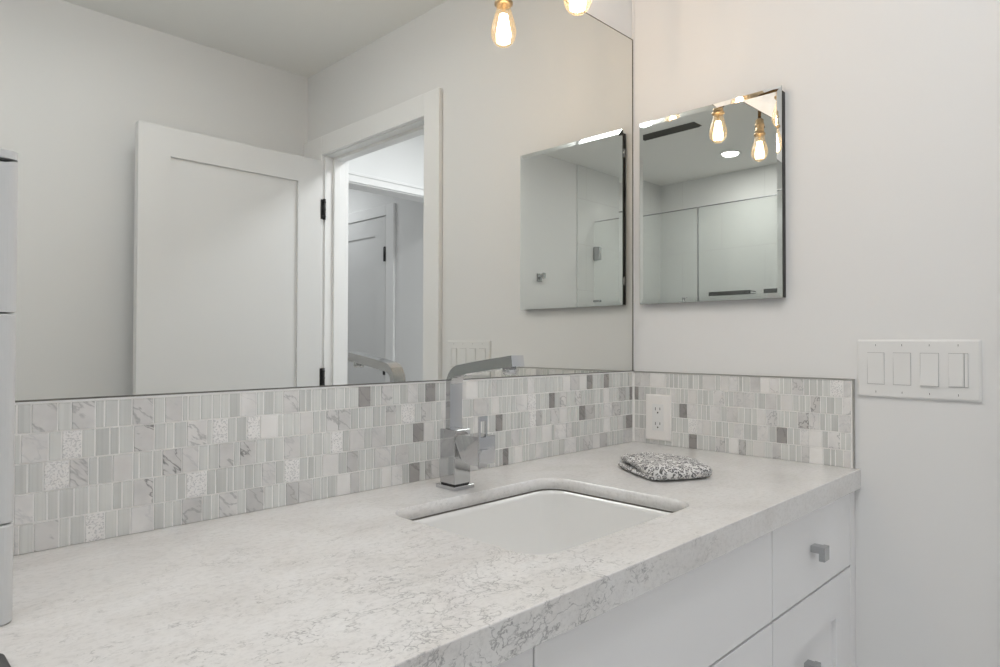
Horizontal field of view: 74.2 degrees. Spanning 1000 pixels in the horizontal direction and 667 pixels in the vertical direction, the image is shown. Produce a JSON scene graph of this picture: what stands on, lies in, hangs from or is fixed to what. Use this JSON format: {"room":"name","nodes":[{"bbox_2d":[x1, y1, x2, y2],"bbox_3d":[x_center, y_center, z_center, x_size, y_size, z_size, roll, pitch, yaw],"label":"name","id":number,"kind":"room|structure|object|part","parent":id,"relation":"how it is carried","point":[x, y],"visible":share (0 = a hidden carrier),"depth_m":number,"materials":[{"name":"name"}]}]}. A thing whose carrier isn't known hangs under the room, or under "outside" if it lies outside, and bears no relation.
{"room":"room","nodes":[
{"label":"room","id":0,"kind":"room"},
{"bbox_2d":[566,0,631,38],"bbox_3d":[-0.702,-0.016,0.751,0.100,2.320,3.079,-1,-1,45],"label":"wall","id":1,"kind":"structure","parent":0,"point":[617,14],"depth_m":1.69,"materials":[{"name":"white paint"}]},
{"bbox_2d":[0,0,633,402],"bbox_3d":[-0.345,-0.350,1.038,0.008,0.874,1.976,-1,-1,45],"label":"wall mirror","id":2,"kind":"object","parent":1,"relation":"attached to","point":[214,195],"visible":1,"depth_m":1.07,"materials":[{"name":"grey mirror"}]},
{"bbox_2d":[11,371,633,555],"bbox_3d":[-0.319,0.178,1.057,0.009,0.182,1.892,-1,-1,45],"label":"backsplash","id":3,"kind":"structure","parent":1,"relation":"attached to","point":[86,470],"depth_m":1.00,"materials":[{"name":"grey tile"}]},
{"bbox_3d":[-0.320,0.088,1.058,0.009,0.002,1.891,-1,-1,45],"label":"trim","id":4,"kind":"part","parent":3,"relation":"part of","materials":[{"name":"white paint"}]},
{"bbox_2d":[570,0,585,12],"bbox_3d":[-0.104,-0.815,1.190,0.146,0.275,0.860,-1,-1,45],"label":"vanity light","id":5,"kind":"object","parent":1,"relation":"attached to","point":[572,4],"visible":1,"depth_m":1.40,"materials":[{"name":"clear glass"}]},
{"bbox_2d":[639,85,785,303],"bbox_3d":[0.494,-0.310,1.587,0.369,0.467,0.020,-1,-1,45],"label":"mirror","id":6,"kind":"object","parent":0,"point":[713,196],"visible":1,"depth_m":1.56,"materials":[{"name":"silver"}]},
{"bbox_2d":[634,0,999,666],"bbox_3d":[0.994,-0.005,1.171,1.718,2.320,0.097,-1,-1,45],"label":"wall","id":7,"kind":"structure","parent":0,"point":[892,107],"depth_m":1.33,"materials":[{"name":"white paint"}]},
{"bbox_2d":[632,0,634,370],"bbox_3d":[0.351,-0.529,1.745,0.006,1.256,0.003,-1,-1,45],"label":"trim","id":8,"kind":"structure","parent":7,"relation":"attached to","point":[632,0],"depth_m":1.74,"materials":[{"name":"white paint"}]},
{"bbox_2d":[633,371,854,468],"bbox_3d":[0.536,0.187,1.546,0.537,0.183,0.009,-1,-1,45],"label":"backsplash","id":9,"kind":"structure","parent":7,"relation":"attached to","point":[800,419],"depth_m":1.50,"materials":[{"name":"grey tile"}]},
{"bbox_2d":[646,394,671,441],"bbox_3d":[0.400,0.212,1.670,0.073,0.115,0.006,-1,-1,45],"label":"electrical outlet","id":10,"kind":"object","parent":9,"relation":"attached to","point":[658,407],"visible":1,"depth_m":1.67,"materials":[{"name":"white plastic"}]},
{"bbox_2d":[652,404,663,430],"bbox_3d":[0.398,0.212,1.668,0.033,0.067,0.001,-1,-1,45],"label":"receptacle","id":11,"kind":"object","parent":10,"relation":"attached to","point":[657,409],"depth_m":1.67,"materials":[{"name":"white plastic"}]},
{"bbox_2d":[857,339,981,401],"bbox_3d":[0.806,0.069,1.279,0.207,0.114,0.011,-1,-1,45],"label":"switch plate","id":12,"kind":"object","parent":7,"relation":"attached to","point":[949,369],"visible":1,"depth_m":1.27,"materials":[{"name":"white plastic"}]},
{"bbox_3d":[0.755,0.070,1.328,0.033,0.067,0.001,-1,-1,45],"label":"switch frame","id":13,"kind":"part","parent":12,"relation":"part of","materials":[{"name":"white plastic"}]},
{"bbox_3d":[0.788,0.069,1.296,0.033,0.067,0.001,-1,-1,45],"label":"switch frame","id":14,"kind":"part","parent":12,"relation":"part of","materials":[{"name":"white plastic"}]},
{"bbox_3d":[0.821,0.069,1.263,0.033,0.067,0.001,-1,-1,45],"label":"switch frame","id":15,"kind":"part","parent":12,"relation":"part of","materials":[{"name":"white plastic"}]},
{"bbox_3d":[0.853,0.069,1.231,0.033,0.067,0.001,-1,-1,45],"label":"switch frame","id":16,"kind":"part","parent":12,"relation":"part of","materials":[{"name":"white plastic"}]},
{"bbox_3d":[1.140,1.157,-0.388,4.300,0.050,4.082,-1,-1,45],"label":"floor","id":17,"kind":"structure","parent":0,"visible":0},
{"bbox_2d":[494,491,855,666],"bbox_3d":[-0.121,0.727,0.857,0.559,0.838,1.897,-1,-1,45],"label":"vanity cabinet","id":18,"kind":"object","parent":17,"relation":"on","point":[785,597],"visible":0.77,"depth_m":1.00,"materials":[{"name":"white wood"}]},
{"bbox_2d":[0,441,860,666],"bbox_3d":[-0.126,0.287,0.869,0.546,0.040,1.899,-1,-1,45],"label":"countertop","id":19,"kind":"structure","parent":18,"relation":"on","point":[347,580],"depth_m":0.73,"materials":[{"name":"stone"}]},
{"bbox_2d":[0,653,10,666],"bbox_3d":[-0.420,0.256,0.385,0.188,0.006,0.238,-1,-1,45],"label":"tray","id":20,"kind":"object","parent":19,"relation":"on","point":[4,662],"visible":1,"depth_m":0.52,"materials":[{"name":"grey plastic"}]},
{"bbox_2d":[0,149,17,625],"bbox_3d":[-0.695,0.046,0.505,0.230,0.428,0.496,-1,-1,45],"label":"cabinet","id":21,"kind":"object","parent":19,"relation":"on","point":[8,159],"visible":1,"depth_m":0.60,"materials":[{"name":"grey paint"}]},
{"bbox_3d":[-0.695,0.215,0.503,0.230,0.089,0.496,-1,-1,45],"label":"drawer","id":22,"kind":"part","parent":21,"relation":"part of","materials":[{"name":"grey paint"}]},
{"bbox_3d":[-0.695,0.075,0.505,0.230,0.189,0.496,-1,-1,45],"label":"door","id":23,"kind":"part","parent":21,"relation":"part of","materials":[{"name":"grey paint"}]},
{"bbox_3d":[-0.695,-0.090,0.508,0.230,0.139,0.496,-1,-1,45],"label":"door","id":24,"kind":"part","parent":21,"relation":"part of","materials":[{"name":"grey paint"}]},
{"bbox_3d":[-0.694,-0.164,0.509,0.230,0.007,0.496,-1,-1,45],"label":"tower lid","id":25,"kind":"part","parent":21,"relation":"part of","materials":[{"name":"grey paint"}]},
{"bbox_2d":[436,355,523,491],"bbox_3d":[-0.035,0.154,1.125,0.174,0.235,0.047,-1,-1,45],"label":"bathroom faucet","id":26,"kind":"object","parent":19,"relation":"on","point":[460,449],"visible":1,"depth_m":1.14,"materials":[{"name":"silver metal"}]},
{"bbox_2d":[440,428,469,484],"bbox_3d":[-0.079,0.215,1.168,0.040,0.094,0.037,-1,-1,45],"label":"faucet","id":27,"kind":"object","parent":26,"relation":"on","point":[453,470],"depth_m":1.15,"materials":[{"name":"silver metal"}]},
{"bbox_3d":[-0.079,0.268,1.167,0.050,0.007,0.047,-1,-1,45],"label":"plate","id":28,"kind":"part","parent":26,"relation":"part of","materials":[{"name":"silver metal"}]},
{"bbox_3d":[-0.028,0.181,1.100,0.008,0.086,0.018,-1,-1,45],"label":"lever handle","id":29,"kind":"part","parent":26,"relation":"part of","materials":[{"name":"silver metal"}]},
{"bbox_3d":[-0.028,0.102,1.125,0.163,0.132,0.028,-1,-1,45],"label":"spout","id":30,"kind":"part","parent":26,"relation":"part of","materials":[{"name":"silver metal"}]},
{"bbox_2d":[411,489,672,554],"bbox_3d":[0.071,0.369,1.025,0.321,0.156,0.397,-1,-1,45],"label":"undermount sink","id":31,"kind":"object","parent":19,"relation":"in","point":[542,521],"visible":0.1,"depth_m":1.19,"materials":[{"name":"white ceramic"}]},
{"bbox_2d":[618,452,711,480],"bbox_3d":[0.327,0.260,1.316,0.152,0.030,0.196,0,-1,-15],"label":"hand towel","id":32,"kind":"object","parent":19,"relation":"on","point":[649,465],"visible":1,"depth_m":1.25,"materials":[{"name":"grey fabric"}]},
{"bbox_3d":[-0.108,0.380,0.526,0.018,0.146,0.381,-1,-1,45],"label":"drawer","id":33,"kind":"part","parent":18,"relation":"part of","materials":[{"name":"white paint"}]},
{"bbox_3d":[0.230,0.386,0.867,0.018,0.146,0.572,-1,-1,45],"label":"drawer","id":34,"kind":"part","parent":18,"relation":"part of","materials":[{"name":"white paint"}]},
{"bbox_3d":[0.330,0.765,0.963,0.018,0.601,0.285,-1,-1,45],"label":"cabinet door","id":35,"kind":"part","parent":18,"relation":"part of","materials":[{"name":"white paint"}]},
{"bbox_3d":[0.566,0.616,1.204,0.018,0.296,0.380,-1,-1,45],"label":"drawer","id":36,"kind":"part","parent":18,"relation":"part of","materials":[{"name":"white paint"}]},
{"bbox_3d":[0.567,0.391,1.207,0.018,0.146,0.380,-1,-1,45],"label":"drawer","id":37,"kind":"part","parent":18,"relation":"part of","materials":[{"name":"white paint"}]},
{"bbox_3d":[0.554,0.598,1.176,0.025,0.025,0.025,-1,-1,45],"label":"knob","id":38,"kind":"part","parent":18,"relation":"part of","materials":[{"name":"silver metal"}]},
{"bbox_3d":[0.570,0.391,1.180,0.025,0.025,0.025,-1,-1,45],"label":"knob","id":39,"kind":"part","parent":18,"relation":"part of","materials":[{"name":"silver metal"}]}
]}

